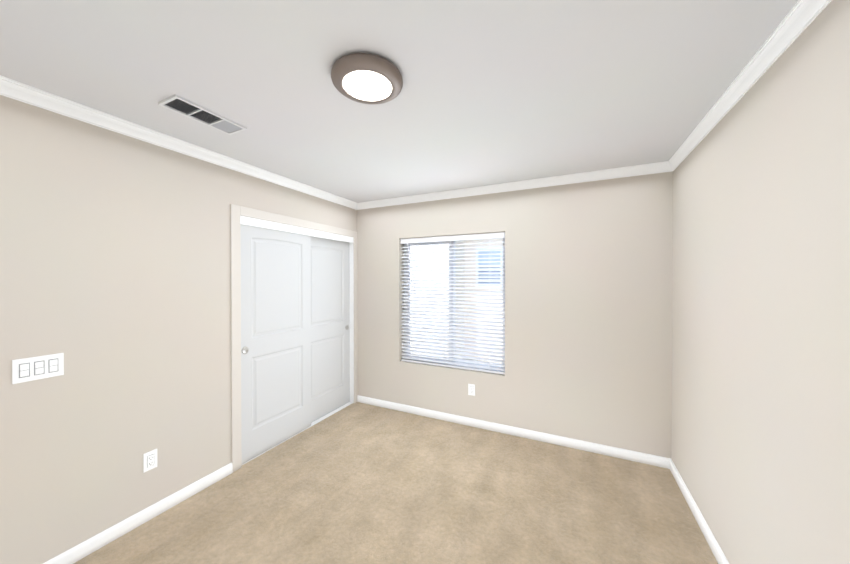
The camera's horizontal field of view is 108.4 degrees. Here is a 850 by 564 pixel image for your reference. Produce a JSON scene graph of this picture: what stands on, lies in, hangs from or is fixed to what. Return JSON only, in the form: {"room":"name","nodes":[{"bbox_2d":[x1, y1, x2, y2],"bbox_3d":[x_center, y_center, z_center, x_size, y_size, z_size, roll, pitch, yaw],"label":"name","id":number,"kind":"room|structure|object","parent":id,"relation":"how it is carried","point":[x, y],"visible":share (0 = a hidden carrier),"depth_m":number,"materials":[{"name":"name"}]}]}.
{"room":"empty bedroom","nodes":[
{"label":"empty bedroom","id":0,"kind":"room"},
{"bbox_2d":[0,95,356,563],"bbox_3d":[-1.723,0.271,2.085,0.120,2.440,3.830,0,0,26],"label":"wall","id":1,"kind":"structure","parent":0,"point":[115,268],"depth_m":1.75,"materials":[{"name":"beige paint"}]},
{"bbox_2d":[12,353,63,383],"bbox_3d":[-1.919,0.427,1.526,0.010,0.115,0.163,0,0,26],"label":"switch plate","id":2,"kind":"object","parent":1,"relation":"attached to","point":[35,368],"visible":1,"depth_m":1.52,"materials":[{"name":"white plastic"}]},
{"bbox_2d":[43,462,232,563],"bbox_3d":[-1.992,1.456,1.379,0.013,0.080,2.248,0,0,26],"label":"baseboard","id":3,"kind":"structure","parent":1,"relation":"attached to","point":[76,553],"depth_m":1.86,"materials":[{"name":"white wood"}]},
{"bbox_2d":[143,449,156,472],"bbox_3d":[-1.728,1.124,1.931,0.008,0.115,0.070,0,0,26],"label":"outlet","id":4,"kind":"object","parent":1,"relation":"attached to","point":[150,460],"visible":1,"depth_m":1.93,"materials":[{"name":"white plastic"}]},
{"bbox_2d":[0,75,355,209],"bbox_3d":[-1.651,-0.911,2.041,0.037,0.076,3.830,0,0,26],"label":"crown molding","id":5,"kind":"structure","parent":1,"relation":"attached to","point":[9,88],"depth_m":1.86,"materials":[{"name":"white wood"}]},
{"bbox_2d":[240,224,310,463],"bbox_3d":[-1.341,0.498,2.804,0.040,1.950,0.745,0,0,26],"label":"closet door","id":6,"kind":"structure","parent":1,"relation":"in","point":[275,337],"depth_m":2.75,"materials":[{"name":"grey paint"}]},
{"bbox_2d":[230,204,357,471],"bbox_3d":[-1.224,0.436,3.110,0.131,2.094,1.551,0,0,26],"label":"trim","id":7,"kind":"structure","parent":1,"relation":"attached to","point":[239,215],"depth_m":2.58,"materials":[{"name":"white wood"}]},
{"bbox_2d":[311,236,349,422],"bbox_3d":[-1.097,0.493,3.418,0.040,1.950,0.745,0,0,26],"label":"closet door","id":8,"kind":"structure","parent":1,"relation":"in","point":[330,332],"depth_m":3.44,"materials":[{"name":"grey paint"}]},
{"bbox_2d":[74,402,717,563],"bbox_3d":[-0.614,1.570,1.562,4.240,0.150,4.190,0,0,26],"label":"floor","id":9,"kind":"structure","parent":0,"point":[358,483],"depth_m":2.03,"materials":[{"name":"carpet"}]},
{"bbox_2d":[0,0,798,202],"bbox_3d":[-0.614,-1.020,1.542,4.240,0.150,4.190,0,0,26],"label":"ceiling","id":10,"kind":"structure","parent":0,"point":[492,92],"depth_m":1.40,"materials":[{"name":"white paint"}]},
{"bbox_2d":[158,94,246,134],"bbox_3d":[-1.248,-0.940,1.747,0.165,0.012,0.375,0,0,26],"label":"ceiling vent","id":11,"kind":"object","parent":10,"relation":"in","point":[188,108],"visible":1,"depth_m":1.72,"materials":[{"name":"white metal"}]},
{"bbox_2d":[331,53,402,103],"bbox_3d":[-0.263,-0.913,1.407,0.324,0.061,0.324,0,0,26],"label":"lamp","id":12,"kind":"object","parent":10,"relation":"attached to","point":[365,78],"visible":0.96,"depth_m":1.34,"materials":[{"name":"brown metal"}]},
{"bbox_2d":[357,171,672,457],"bbox_3d":[0.255,0.261,3.358,4.240,2.440,0.180,0,0,26],"label":"wall","id":13,"kind":"structure","parent":0,"point":[588,311],"depth_m":2.79,"materials":[{"name":"beige paint"}]},
{"bbox_2d":[401,232,504,374],"bbox_3d":[0.283,0.211,3.348,1.196,1.416,0.144,0,0,26],"label":"window blinds","id":14,"kind":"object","parent":13,"relation":"in","point":[451,359],"depth_m":3.30,"materials":[{"name":"white plastic"}]},
{"bbox_2d":[407,243,415,296],"bbox_3d":[-0.153,-0.136,3.472,0.009,0.620,0.008,-10,-4,25],"label":"blind wand","id":15,"kind":"object","parent":14,"relation":"hanging from","point":[411,269],"visible":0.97,"depth_m":3.47,"materials":[{"name":"white plastic"}]},
{"bbox_2d":[468,384,474,395],"bbox_3d":[0.479,1.107,3.153,0.070,0.115,0.008,0,0,26],"label":"outlet","id":16,"kind":"object","parent":13,"relation":"attached to","point":[471,389],"visible":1,"depth_m":3.15,"materials":[{"name":"white plastic"}]},
{"bbox_2d":[356,161,667,209],"bbox_3d":[0.560,-0.919,3.083,3.000,0.076,0.037,0,0,26],"label":"crown molding","id":17,"kind":"structure","parent":13,"relation":"attached to","point":[659,167],"depth_m":2.88,"materials":[{"name":"white wood"}]},
{"bbox_2d":[357,395,670,467],"bbox_3d":[0.551,1.443,3.119,3.090,0.080,0.013,0,0,26],"label":"baseboard","id":18,"kind":"structure","parent":13,"relation":"attached to","point":[654,460],"depth_m":2.90,"materials":[{"name":"white wood"}]},
{"bbox_2d":[671,0,849,563],"bbox_3d":[1.215,0.282,0.672,0.180,2.440,3.830,0,0,26],"label":"wall","id":19,"kind":"structure","parent":0,"point":[760,439],"depth_m":1.22,"materials":[{"name":"beige paint"}]},
{"bbox_2d":[667,459,728,563],"bbox_3d":[1.128,1.461,0.723,0.013,0.080,3.830,0,0,26],"label":"baseboard","id":20,"kind":"structure","parent":19,"relation":"attached to","point":[712,542],"depth_m":1.88,"materials":[{"name":"white wood"}]},
{"bbox_2d":[668,0,831,171],"bbox_3d":[1.117,-0.901,0.710,0.037,0.076,3.830,0,0,26],"label":"crown molding","id":21,"kind":"structure","parent":19,"relation":"attached to","point":[798,19],"depth_m":1.29,"materials":[{"name":"white wood"}]},
{"label":"outside","id":22,"kind":"structure","parent":0,"visible":0},
{"bbox_3d":[2.305,1.695,8.026,26.000,0.200,9.990,0,0,26],"label":"ground","id":23,"kind":"structure","parent":22,"visible":0},
{"bbox_2d":[410,238,502,359],"bbox_3d":[6.034,-0.746,6.819,12.250,5.000,6.900,0,0,26],"label":"neighbor house","id":24,"kind":"structure","parent":23,"relation":"on","point":[468,249],"depth_m":6.17,"materials":[{"name":"beige paint"}]}
]}

